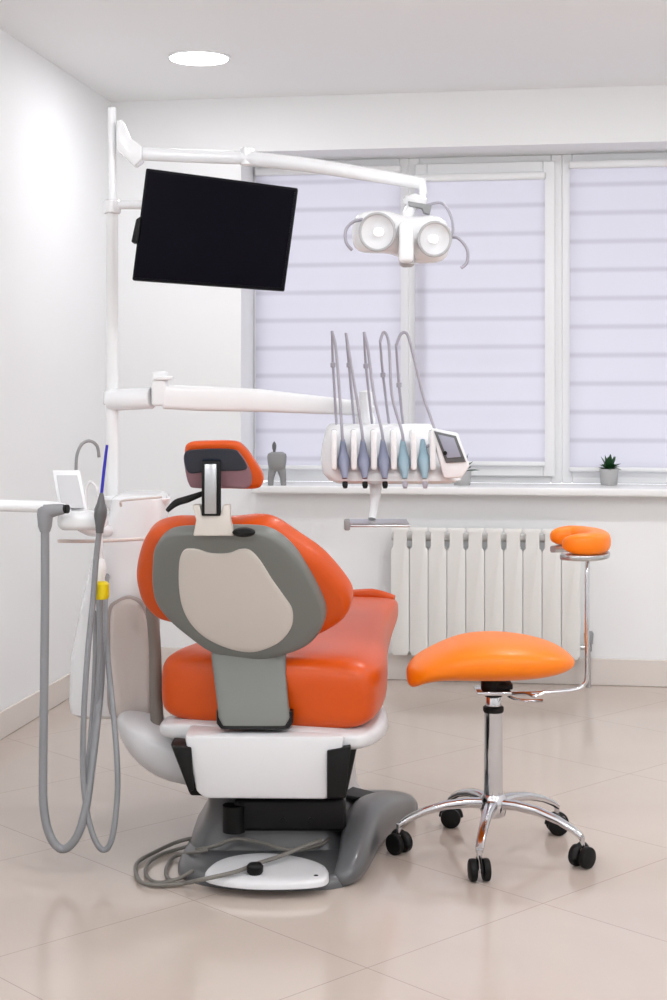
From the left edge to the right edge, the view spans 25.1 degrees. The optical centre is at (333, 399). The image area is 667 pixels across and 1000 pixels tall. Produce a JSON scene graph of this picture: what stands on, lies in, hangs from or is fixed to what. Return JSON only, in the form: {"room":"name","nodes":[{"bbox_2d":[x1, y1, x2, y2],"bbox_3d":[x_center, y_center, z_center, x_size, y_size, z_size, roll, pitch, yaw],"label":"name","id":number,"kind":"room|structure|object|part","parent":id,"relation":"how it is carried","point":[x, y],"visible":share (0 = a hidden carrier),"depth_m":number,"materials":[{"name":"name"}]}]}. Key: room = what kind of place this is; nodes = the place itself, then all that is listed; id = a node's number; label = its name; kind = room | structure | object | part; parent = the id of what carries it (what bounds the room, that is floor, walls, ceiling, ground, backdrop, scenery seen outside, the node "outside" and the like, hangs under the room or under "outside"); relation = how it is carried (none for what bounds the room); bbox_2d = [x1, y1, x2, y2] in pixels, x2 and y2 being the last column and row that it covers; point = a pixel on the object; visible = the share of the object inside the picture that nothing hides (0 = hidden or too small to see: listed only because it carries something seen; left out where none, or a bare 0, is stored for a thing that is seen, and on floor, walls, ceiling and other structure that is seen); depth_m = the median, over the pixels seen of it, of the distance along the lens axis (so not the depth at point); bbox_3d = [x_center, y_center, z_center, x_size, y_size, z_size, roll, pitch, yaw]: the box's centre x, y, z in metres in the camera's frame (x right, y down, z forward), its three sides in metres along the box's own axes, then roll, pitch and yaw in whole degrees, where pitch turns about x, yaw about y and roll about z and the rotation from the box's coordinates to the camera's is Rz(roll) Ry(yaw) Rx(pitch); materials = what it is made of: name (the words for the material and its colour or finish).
{"room":"dental clinic","nodes":[
{"label":"dental clinic","id":0,"kind":"room"},
{"bbox_2d":[0,28,110,710],"bbox_3d":[-1.640,-0.060,2.986,0.150,2.560,8.620,0,0,9],"label":"wall","id":1,"kind":"structure","parent":0,"point":[54,126],"depth_m":5.87,"materials":[{"name":"paint"}]},
{"bbox_2d":[0,673,69,739],"bbox_3d":[-1.598,1.170,2.721,0.012,0.100,8.108,0,0,9],"label":"baseboard","id":2,"kind":"structure","parent":1,"relation":"attached to","point":[22,712],"depth_m":5.67,"materials":[{"name":"tile"}]},
{"bbox_2d":[0,679,666,999],"bbox_3d":[0.753,1.280,2.627,4.990,0.120,8.620,0,0,9],"label":"floor","id":3,"kind":"structure","parent":0,"point":[78,923],"depth_m":3.74,"materials":[{"name":"tile"}]},
{"bbox_2d":[144,845,194,882],"bbox_3d":[-0.417,1.197,3.910,0.144,0.042,0.297,0,0,2],"label":"cable","id":4,"kind":"object","parent":3,"relation":"on","point":[155,857],"visible":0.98,"depth_m":3.81,"materials":[{"name":"grey plastic"}]},
{"bbox_2d":[164,848,208,879],"bbox_3d":[-0.388,1.194,3.880,0.111,0.047,0.205,0,0,9],"label":"cable","id":5,"kind":"object","parent":3,"relation":"on","point":[173,857],"visible":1,"depth_m":3.92,"materials":[{"name":"grey plastic"}]},
{"bbox_2d":[133,836,322,886],"bbox_3d":[-0.311,1.177,3.848,0.466,0.080,0.347,0,0,28],"label":"cable","id":6,"kind":"object","parent":3,"relation":"on","point":[236,871],"visible":0.95,"depth_m":3.78,"materials":[{"name":"grey plastic"}]},
{"bbox_2d":[137,440,417,890],"bbox_3d":[-0.122,0.660,4.385,0.721,1.120,1.463,0,0,9],"label":"dental chair","id":7,"kind":"object","parent":3,"relation":"on","point":[282,681],"visible":0.99,"depth_m":3.84,"materials":[{"name":"orange leather"}]},
{"bbox_2d":[0,107,185,784],"bbox_3d":[-0.586,0.097,4.235,0.586,1.926,0.658,0,0,9],"label":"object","id":8,"kind":"object","parent":7,"relation":"attached to","point":[131,515],"visible":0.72,"depth_m":4.24,"materials":[{"name":"white plastic"}]},
{"bbox_3d":[-0.712,0.247,4.050,0.122,0.112,0.100,0,0,9],"label":"control panel","id":9,"kind":"part","parent":8,"relation":"part of","materials":[{"name":"white plastic"}]},
{"bbox_3d":[-0.710,0.244,4.037,0.055,0.087,0.111,0,0,-21],"label":"panel","id":10,"kind":"part","parent":8,"relation":"part of","materials":[{"name":"grey plastic"}]},
{"bbox_2d":[37,504,104,853],"bbox_3d":[-0.671,0.716,4.038,0.150,0.894,0.410,0,0,9],"label":"hose","id":11,"kind":"object","parent":8,"relation":"hanging from","point":[45,513],"visible":0.88,"depth_m":3.88,"materials":[{"name":"grey rubber"}]},
{"bbox_3d":[-0.690,0.207,4.218,0.079,0.192,0.015,0,0,-34],"label":"rinse spout","id":12,"kind":"part","parent":8,"relation":"part of","materials":[{"name":"grey metal"}]},
{"bbox_3d":[-0.657,0.351,4.134,0.044,0.076,0.299,0,0,9],"label":"holder arm","id":13,"kind":"part","parent":8,"relation":"part of","materials":[{"name":"white plastic"}]},
{"bbox_2d":[86,537,108,770],"bbox_3d":[-0.657,0.700,4.077,0.062,0.727,0.352,0,0,-14],"label":"saliva ejector hose","id":14,"kind":"object","parent":8,"relation":"hanging from","point":[102,594],"visible":0.59,"depth_m":3.98,"materials":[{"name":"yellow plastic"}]},
{"bbox_3d":[-0.618,0.414,3.975,0.028,0.154,0.038,0,0,9],"label":"handle","id":15,"kind":"part","parent":14,"relation":"part of","materials":[{"name":"white plastic"}]},
{"bbox_2d":[80,445,120,852],"bbox_3d":[-0.639,0.640,4.039,0.103,1.046,0.417,0,0,-12],"label":"saliva ejector","id":16,"kind":"object","parent":8,"relation":"attached to","point":[100,510],"visible":0.94,"depth_m":3.89,"materials":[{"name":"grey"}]},
{"bbox_3d":[-0.606,0.293,3.900,0.035,0.106,0.034,0,0,9],"label":"handle","id":17,"kind":"part","parent":16,"relation":"part of","materials":[{"name":"grey plastic"}]},
{"bbox_3d":[-0.611,0.382,4.105,0.307,0.018,0.022,0,0,-36],"label":"rail","id":18,"kind":"part","parent":8,"relation":"part of","materials":[{"name":"beige plastic"}]},
{"bbox_3d":[-0.568,0.726,4.240,0.120,0.332,0.088,0,0,0],"label":"panel","id":19,"kind":"part","parent":8,"relation":"part of","materials":[{"name":"beige plastic"}]},
{"bbox_2d":[104,495,170,509],"bbox_3d":[-0.574,0.309,4.360,0.203,0.054,0.203,0,0,9],"label":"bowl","id":20,"kind":"object","parent":8,"relation":"on","point":[111,501],"depth_m":4.26,"materials":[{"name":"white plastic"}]},
{"bbox_3d":[-0.540,0.282,4.164,0.135,0.035,0.030,0,0,22],"label":"bowl rail","id":21,"kind":"part","parent":8,"relation":"part of","materials":[{"name":"beige plastic"}]},
{"bbox_3d":[-0.451,0.963,4.161,0.297,0.193,0.257,0,0,2],"label":"support arm","id":22,"kind":"part","parent":8,"relation":"part of","materials":[{"name":"white plastic"}]},
{"bbox_2d":[117,168,297,291],"bbox_3d":[-0.384,-0.473,4.273,0.596,0.340,0.294,0,0,9],"label":"monitor","id":23,"kind":"object","parent":8,"relation":"attached to","point":[190,229],"visible":1,"depth_m":4.16,"materials":[{"name":"black plastic"}]},
{"bbox_3d":[-0.477,-0.532,4.367,0.400,0.117,0.086,0,0,34],"label":"arm","id":24,"kind":"part","parent":23,"relation":"part of","materials":[{"name":"white plastic"}]},
{"bbox_2d":[105,335,468,530],"bbox_3d":[-0.142,0.084,4.463,1.068,0.576,0.406,0,0,-3],"label":"console","id":25,"kind":"object","parent":8,"relation":"attached to","point":[449,462],"visible":0.97,"depth_m":4.42,"materials":[{"name":"white plastic"}]},
{"bbox_3d":[-0.190,0.003,4.509,0.671,0.093,0.080,0,0,-18],"label":"arm","id":26,"kind":"part","parent":25,"relation":"part of","materials":[{"name":"white plastic"}]},
{"bbox_3d":[-0.002,-0.053,4.502,0.019,0.301,0.069,0,0,15],"label":"hose arm","id":27,"kind":"part","parent":25,"relation":"part of","materials":[{"name":"grey"}]},
{"bbox_2d":[331,331,349,488],"bbox_3d":[0.024,0.026,4.407,0.037,0.464,0.108,0,0,-17],"label":"dental handpiece","id":28,"kind":"object","parent":25,"relation":"attached to","point":[343,457],"visible":1,"depth_m":4.40,"materials":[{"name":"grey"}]},
{"bbox_3d":[0.045,-0.051,4.503,0.020,0.295,0.073,0,0,25],"label":"hose arm","id":29,"kind":"part","parent":25,"relation":"part of","materials":[{"name":"grey"}]},
{"bbox_2d":[345,333,369,488],"bbox_3d":[0.076,0.029,4.410,0.038,0.458,0.115,0,0,-29],"label":"dental handpiece","id":30,"kind":"object","parent":25,"relation":"attached to","point":[363,457],"visible":1,"depth_m":4.40,"materials":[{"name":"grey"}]},
{"bbox_3d":[0.098,-0.052,4.504,0.023,0.298,0.073,0,0,26],"label":"hose arm","id":31,"kind":"part","parent":25,"relation":"part of","materials":[{"name":"grey metal"}]},
{"bbox_3d":[0.124,0.299,4.480,0.044,0.121,0.082,0,0,9],"label":"tray post","id":32,"kind":"part","parent":25,"relation":"part of","materials":[{"name":"white plastic"}]},
{"bbox_2d":[363,332,389,488],"bbox_3d":[0.132,0.028,4.411,0.038,0.461,0.118,0,0,-32],"label":"dental handpiece","id":33,"kind":"object","parent":25,"relation":"attached to","point":[383,457],"visible":1,"depth_m":4.40,"materials":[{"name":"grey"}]},
{"bbox_2d":[350,519,409,526],"bbox_3d":[0.128,0.359,4.390,0.183,0.007,0.220,0,0,0],"label":"tray","id":34,"kind":"object","parent":25,"relation":"on","point":[353,522],"depth_m":4.32,"materials":[{"name":"silver metal"}]},
{"bbox_3d":[0.149,-0.041,4.504,0.021,0.278,0.075,0,0,29],"label":"hose arm","id":35,"kind":"part","parent":25,"relation":"part of","materials":[{"name":"grey"}]},
{"bbox_2d":[379,331,409,488],"bbox_3d":[0.185,0.026,4.412,0.041,0.464,0.121,0,0,-38],"label":"dental handpiece","id":36,"kind":"object","parent":25,"relation":"attached to","point":[403,457],"visible":1,"depth_m":4.40,"materials":[{"name":"blue plastic"}]},
{"bbox_3d":[0.195,-0.035,4.503,0.018,0.265,0.073,0,0,25],"label":"hose arm","id":37,"kind":"part","parent":25,"relation":"part of","materials":[{"name":"grey metal"}]},
{"bbox_2d":[395,331,435,488],"bbox_3d":[0.236,0.026,4.415,0.126,0.463,0.070,0,0,34],"label":"dental handpiece","id":38,"kind":"object","parent":25,"relation":"attached to","point":[423,457],"visible":0.95,"depth_m":4.40,"materials":[{"name":"blue"}]},
{"bbox_3d":[0.338,0.137,4.358,0.092,0.093,0.008,0,0,0],"label":"display frame","id":39,"kind":"part","parent":25,"relation":"part of","materials":[{"name":"grey plastic"}]},
{"bbox_2d":[116,120,469,268],"bbox_3d":[-0.137,-0.593,4.284,1.068,0.465,0.189,0,0,19],"label":"lamp","id":40,"kind":"object","parent":8,"relation":"attached to","point":[427,238],"visible":1,"depth_m":4.18,"materials":[{"name":"white plastic"}]},
{"bbox_3d":[-0.418,-0.721,4.420,0.362,0.062,0.034,0,0,6],"label":"arm","id":41,"kind":"part","parent":40,"relation":"part of","materials":[{"name":"white plastic"}]},
{"bbox_3d":[-0.005,-0.660,4.303,0.563,0.143,0.038,0,0,21],"label":"spring arm","id":42,"kind":"part","parent":40,"relation":"part of","materials":[{"name":"white plastic"}]},
{"bbox_3d":[0.059,-0.459,4.143,0.069,0.095,0.010,0,0,-29],"label":"handle","id":43,"kind":"part","parent":40,"relation":"part of","materials":[{"name":"grey plastic"}]},
{"bbox_3d":[0.123,-0.461,4.112,0.024,0.026,0.033,0,0,19],"label":"bulb","id":44,"kind":"part","parent":40,"relation":"part of","materials":[{"name":"white glass"}]},
{"bbox_3d":[0.275,-0.442,4.113,0.024,0.027,0.034,0,0,-14],"label":"bulb","id":45,"kind":"part","parent":40,"relation":"part of","materials":[{"name":"white"}]},
{"bbox_3d":[0.343,-0.407,4.140,0.066,0.095,0.018,0,0,30],"label":"handle","id":46,"kind":"part","parent":40,"relation":"part of","materials":[{"name":"grey plastic"}]},
{"bbox_3d":[-0.464,0.706,4.307,0.065,0.398,0.416,0,0,10],"label":"armrest","id":47,"kind":"part","parent":7,"relation":"part of","materials":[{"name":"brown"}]},
{"bbox_2d":[173,738,194,791],"bbox_3d":[-0.380,0.933,3.840,0.054,0.117,0.100,0,0,0],"label":"bracket","id":48,"kind":"object","parent":7,"relation":"attached to","point":[183,748],"depth_m":3.79,"materials":[{"name":"black plastic"}]},
{"bbox_3d":[-0.367,0.251,3.711,0.099,0.052,0.018,0,0,-19],"label":"release lever","id":49,"kind":"part","parent":7,"relation":"part of","materials":[{"name":"black plastic"}]},
{"bbox_3d":[-0.302,0.218,3.685,0.029,0.123,0.008,0,0,0],"label":"post plate","id":50,"kind":"part","parent":7,"relation":"part of","materials":[{"name":"silver metal"}]},
{"bbox_3d":[-0.301,0.217,3.699,0.047,0.135,0.024,0,0,0],"label":"headrest post","id":51,"kind":"part","parent":7,"relation":"part of","materials":[{"name":"silver metal"}]},
{"bbox_3d":[-0.291,0.151,3.705,0.155,0.063,0.047,0,0,2],"label":"headrest plate","id":52,"kind":"part","parent":7,"relation":"part of","materials":[{"name":"grey plastic"}]},
{"bbox_3d":[-0.248,0.508,3.812,0.287,0.289,0.168,0,0,9],"label":"panel","id":53,"kind":"part","parent":7,"relation":"part of","materials":[{"name":"beige"}]},
{"bbox_3d":[-0.221,0.326,3.692,0.056,0.024,0.022,0,0,0],"label":"headrest knob","id":54,"kind":"part","parent":7,"relation":"part of","materials":[{"name":"black plastic"}]},
{"bbox_3d":[-0.238,0.469,3.866,0.559,0.365,0.243,0,0,9],"label":"backrest","id":55,"kind":"part","parent":7,"relation":"part of","materials":[{"name":"orange plastic"}]},
{"bbox_3d":[-0.195,1.162,3.718,0.042,0.030,0.042,0,0,9],"label":"knob","id":56,"kind":"part","parent":7,"relation":"part of","materials":[{"name":"black plastic"}]},
{"bbox_2d":[195,837,330,851],"bbox_3d":[-0.177,1.164,3.920,0.362,0.038,0.090,0,0,-9],"label":"cable","id":57,"kind":"object","parent":7,"relation":"on","point":[328,839],"visible":0.91,"depth_m":3.92,"materials":[{"name":"grey plastic"}]},
{"bbox_3d":[-0.091,0.755,4.499,0.597,0.210,1.250,0,0,9],"label":"seat","id":58,"kind":"part","parent":7,"relation":"part of","materials":[{"name":"orange leather"}]},
{"bbox_3d":[-0.092,1.205,4.179,0.600,0.030,0.920,0,0,9],"label":"plate","id":59,"kind":"part","parent":7,"relation":"part of","materials":[{"name":"grey plastic"}]},
{"bbox_2d":[327,745,350,798],"bbox_3d":[0.014,0.943,3.840,0.060,0.131,0.100,0,0,0],"label":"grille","id":60,"kind":"object","parent":7,"relation":"attached to","point":[338,756],"depth_m":3.79,"materials":[{"name":"black plastic"}]},
{"bbox_2d":[385,526,610,881],"bbox_3d":[0.486,0.793,4.102,0.689,0.855,0.534,0,0,-23],"label":"stool","id":61,"kind":"object","parent":3,"relation":"on","point":[495,659],"visible":1,"depth_m":4.02,"materials":[{"name":"orange leather"}]},
{"bbox_3d":[0.177,1.170,4.035,0.016,0.059,0.016,0,0,-44],"label":"caster stem","id":62,"kind":"part","parent":61,"relation":"part of","materials":[{"name":"silver metal"}]},
{"bbox_2d":[391,829,410,845],"bbox_3d":[0.177,1.173,4.035,0.011,0.039,0.076,0,0,-44],"label":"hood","id":63,"kind":"object","parent":61,"relation":"attached to","point":[399,837],"depth_m":4.02,"materials":[{"name":"black plastic"}]},
{"bbox_3d":[0.294,1.112,4.043,0.236,0.078,0.034,0,0,-4],"label":"leg","id":64,"kind":"part","parent":61,"relation":"part of","materials":[{"name":"silver metal"}]},
{"bbox_2d":[439,809,462,817],"bbox_3d":[0.336,1.174,4.290,0.070,0.035,0.016,0,0,9],"label":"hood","id":65,"kind":"object","parent":61,"relation":"attached to","point":[451,813],"depth_m":4.27,"materials":[{"name":"black plastic"}]},
{"bbox_3d":[0.380,1.112,4.181,0.034,0.078,0.236,0,0,-22],"label":"leg","id":66,"kind":"part","parent":61,"relation":"part of","materials":[{"name":"silver metal"}]},
{"bbox_3d":[0.370,1.170,3.805,0.016,0.059,0.016,0,0,-6],"label":"caster stem","id":67,"kind":"part","parent":61,"relation":"part of","materials":[{"name":"silver metal"}]},
{"bbox_2d":[479,855,482,873],"bbox_3d":[0.370,1.172,3.805,0.006,0.041,0.079,0,0,-6],"label":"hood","id":68,"kind":"object","parent":61,"relation":"attached to","point":[480,856],"depth_m":3.79,"materials":[{"name":"black plastic"}]},
{"bbox_3d":[0.399,1.112,3.919,0.034,0.078,0.236,0,0,14],"label":"leg","id":69,"kind":"part","parent":61,"relation":"part of","materials":[{"name":"silver metal"}]},
{"bbox_3d":[0.423,0.702,4.056,0.454,0.136,0.382,0,0,9],"label":"seat","id":70,"kind":"part","parent":61,"relation":"part of","materials":[{"name":"orange leather"}]},
{"bbox_3d":[0.429,0.784,4.050,0.093,0.011,0.100,0,0,0],"label":"mounting plate","id":71,"kind":"part","parent":61,"relation":"part of","materials":[{"name":"silver metal"}]},
{"bbox_3d":[0.432,0.809,4.053,0.042,0.036,0.042,0,0,9],"label":"lift rod","id":72,"kind":"part","parent":61,"relation":"part of","materials":[{"name":"silver metal"}]},
{"bbox_3d":[0.515,0.805,4.038,0.100,0.015,0.014,0,0,24],"label":"tilt lever","id":73,"kind":"part","parent":61,"relation":"part of","materials":[{"name":"silver metal"}]},
{"bbox_3d":[0.512,0.782,4.003,0.114,0.026,0.025,0,0,33],"label":"height lever","id":74,"kind":"part","parent":61,"relation":"part of","materials":[{"name":"silver metal"}]},
{"bbox_3d":[0.538,1.112,4.142,0.236,0.078,0.034,0,0,-40],"label":"leg","id":75,"kind":"part","parent":61,"relation":"part of","materials":[{"name":"silver metal"}]},
{"bbox_3d":[0.549,1.112,3.980,0.236,0.078,0.034,0,0,32],"label":"leg","id":76,"kind":"part","parent":61,"relation":"part of","materials":[{"name":"silver metal"}]},
{"bbox_2d":[544,811,568,824],"bbox_3d":[0.628,1.174,4.218,0.070,0.035,0.015,0,0,-5],"label":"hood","id":77,"kind":"object","parent":61,"relation":"attached to","point":[558,813],"depth_m":4.21,"materials":[{"name":"black plastic"}]},
{"bbox_3d":[0.702,0.432,4.234,0.153,0.020,0.299,0,0,1],"label":"rest plate","id":78,"kind":"part","parent":61,"relation":"part of","materials":[{"name":"silver metal"}]},
{"bbox_2d":[571,842,588,858],"bbox_3d":[0.649,1.173,3.917,0.075,0.039,0.011,0,0,-43],"label":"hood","id":79,"kind":"object","parent":61,"relation":"attached to","point":[580,850],"depth_m":3.90,"materials":[{"name":"black plastic"}]},
{"bbox_3d":[0.649,1.170,3.917,0.016,0.059,0.016,0,0,-43],"label":"caster stem","id":80,"kind":"part","parent":61,"relation":"part of","materials":[{"name":"silver metal"}]},
{"bbox_2d":[0,0,666,101],"bbox_3d":[0.753,-1.400,2.627,4.990,0.120,8.620,0,0,9],"label":"ceiling","id":81,"kind":"structure","parent":0,"point":[119,49],"depth_m":5.65,"materials":[{"name":"white paint"}]},
{"bbox_2d":[167,50,230,65],"bbox_3d":[-0.525,-1.335,5.860,0.250,0.010,0.250,0,0,9],"label":"recessed light","id":82,"kind":"object","parent":81,"relation":"in","point":[186,57],"visible":1,"depth_m":5.83,"materials":[{"name":"white plastic"}]},
{"bbox_2d":[111,85,666,659],"bbox_3d":[1.349,-0.060,6.603,4.690,2.560,0.420,0,0,9],"label":"wall","id":83,"kind":"structure","parent":0,"point":[195,334],"depth_m":6.59,"materials":[{"name":"paint"}]},
{"bbox_2d":[254,158,408,480],"bbox_3d":[-0.009,-0.364,6.913,0.718,1.473,0.070,0,0,9],"label":"window","id":84,"kind":"structure","parent":83,"relation":"in","point":[291,475],"depth_m":6.83,"materials":[{"name":"white plastic"}]},
{"bbox_2d":[255,165,401,469],"bbox_3d":[-0.026,-0.373,6.853,0.676,1.384,0.040,0,0,9],"label":"roller blind","id":85,"kind":"object","parent":84,"relation":"attached to","point":[329,286],"visible":0.59,"depth_m":6.86,"materials":[{"name":"white fabric"}]},
{"bbox_3d":[-0.026,0.309,6.855,0.672,0.020,0.016,0,0,9],"label":"rail","id":86,"kind":"part","parent":85,"relation":"part of","materials":[{"name":"white plastic"}]},
{"bbox_2d":[161,647,666,686],"bbox_3d":[1.323,1.163,6.388,4.678,0.115,0.012,0,0,9],"label":"baseboard","id":87,"kind":"structure","parent":83,"relation":"attached to","point":[604,671],"depth_m":6.41,"materials":[{"name":"stone"}]},
{"bbox_2d":[251,481,666,496],"bbox_3d":[0.778,0.390,6.562,2.248,0.034,0.370,0,0,9],"label":"windowsill","id":88,"kind":"structure","parent":83,"relation":"attached to","point":[292,487],"depth_m":6.43,"materials":[{"name":"white"}]},
{"bbox_2d":[267,441,286,485],"bbox_3d":[-0.247,0.277,6.550,0.086,0.192,0.062,0,0,9],"label":"ornament","id":89,"kind":"object","parent":88,"relation":"on","point":[276,460],"visible":1,"depth_m":6.53,"materials":[{"name":"grey ceramic"}]},
{"bbox_3d":[-0.259,0.207,6.550,0.019,0.052,0.019,0,0,9],"label":"knob","id":90,"kind":"part","parent":89,"relation":"part of","materials":[{"name":"grey"}]},
{"bbox_2d":[454,453,475,485],"bbox_3d":[0.556,0.303,6.579,0.120,0.141,0.133,0,0,-36],"label":"potted plant","id":91,"kind":"object","parent":88,"relation":"on","point":[465,480],"visible":0.3,"depth_m":6.54,"materials":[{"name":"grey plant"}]},
{"bbox_3d":[0.563,0.341,6.570,0.084,0.064,0.084,0,0,9],"label":"pot","id":92,"kind":"part","parent":91,"relation":"part of","materials":[{"name":"white ceramic"}]},
{"bbox_2d":[599,454,620,485],"bbox_3d":[1.208,0.305,6.566,0.099,0.136,0.111,0,0,27],"label":"potted plant","id":93,"kind":"object","parent":88,"relation":"on","point":[608,472],"visible":1,"depth_m":6.54,"materials":[{"name":"green plant"}]},
{"bbox_3d":[1.207,0.337,6.570,0.084,0.072,0.084,0,0,9],"label":"pot","id":94,"kind":"part","parent":93,"relation":"part of","materials":[{"name":"white ceramic"}]},
{"bbox_2d":[409,155,561,482],"bbox_3d":[0.686,-0.364,6.796,0.690,1.473,0.095,0,0,9],"label":"window","id":95,"kind":"structure","parent":83,"relation":"in","point":[551,165],"depth_m":6.73,"materials":[{"name":"white plastic"}]},
{"bbox_2d":[414,171,545,465],"bbox_3d":[0.655,-0.362,6.733,0.588,1.313,0.040,0,0,9],"label":"roller blind","id":96,"kind":"object","parent":95,"relation":"attached to","point":[480,326],"visible":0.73,"depth_m":6.73,"materials":[{"name":"white fabric"}]},
{"bbox_3d":[0.656,0.285,6.735,0.584,0.020,0.016,0,0,9],"label":"rail","id":97,"kind":"part","parent":96,"relation":"part of","materials":[{"name":"white plastic"}]},
{"bbox_2d":[391,527,593,687],"bbox_3d":[0.679,0.883,6.433,0.860,0.674,0.114,0,0,9],"label":"radiator","id":98,"kind":"object","parent":83,"relation":"attached to","point":[440,593],"visible":0.7,"depth_m":6.38,"materials":[{"name":"white metal"}]},
{"bbox_2d":[562,152,666,483],"bbox_3d":[1.447,-0.364,6.694,0.844,1.473,0.070,0,0,9],"label":"window","id":99,"kind":"structure","parent":83,"relation":"in","point":[567,476],"depth_m":6.72,"materials":[{"name":"white plastic"}]},
{"bbox_2d":[569,159,666,471],"bbox_3d":[1.438,-0.373,6.633,0.784,1.384,0.040,0,0,9],"label":"roller blind","id":100,"kind":"object","parent":99,"relation":"attached to","point":[618,208],"visible":1,"depth_m":6.66,"materials":[{"name":"white fabric"}]},
{"bbox_3d":[1.438,0.309,6.635,0.780,0.020,0.016,0,0,9],"label":"rail","id":101,"kind":"part","parent":100,"relation":"part of","materials":[{"name":"white plastic"}]}
]}

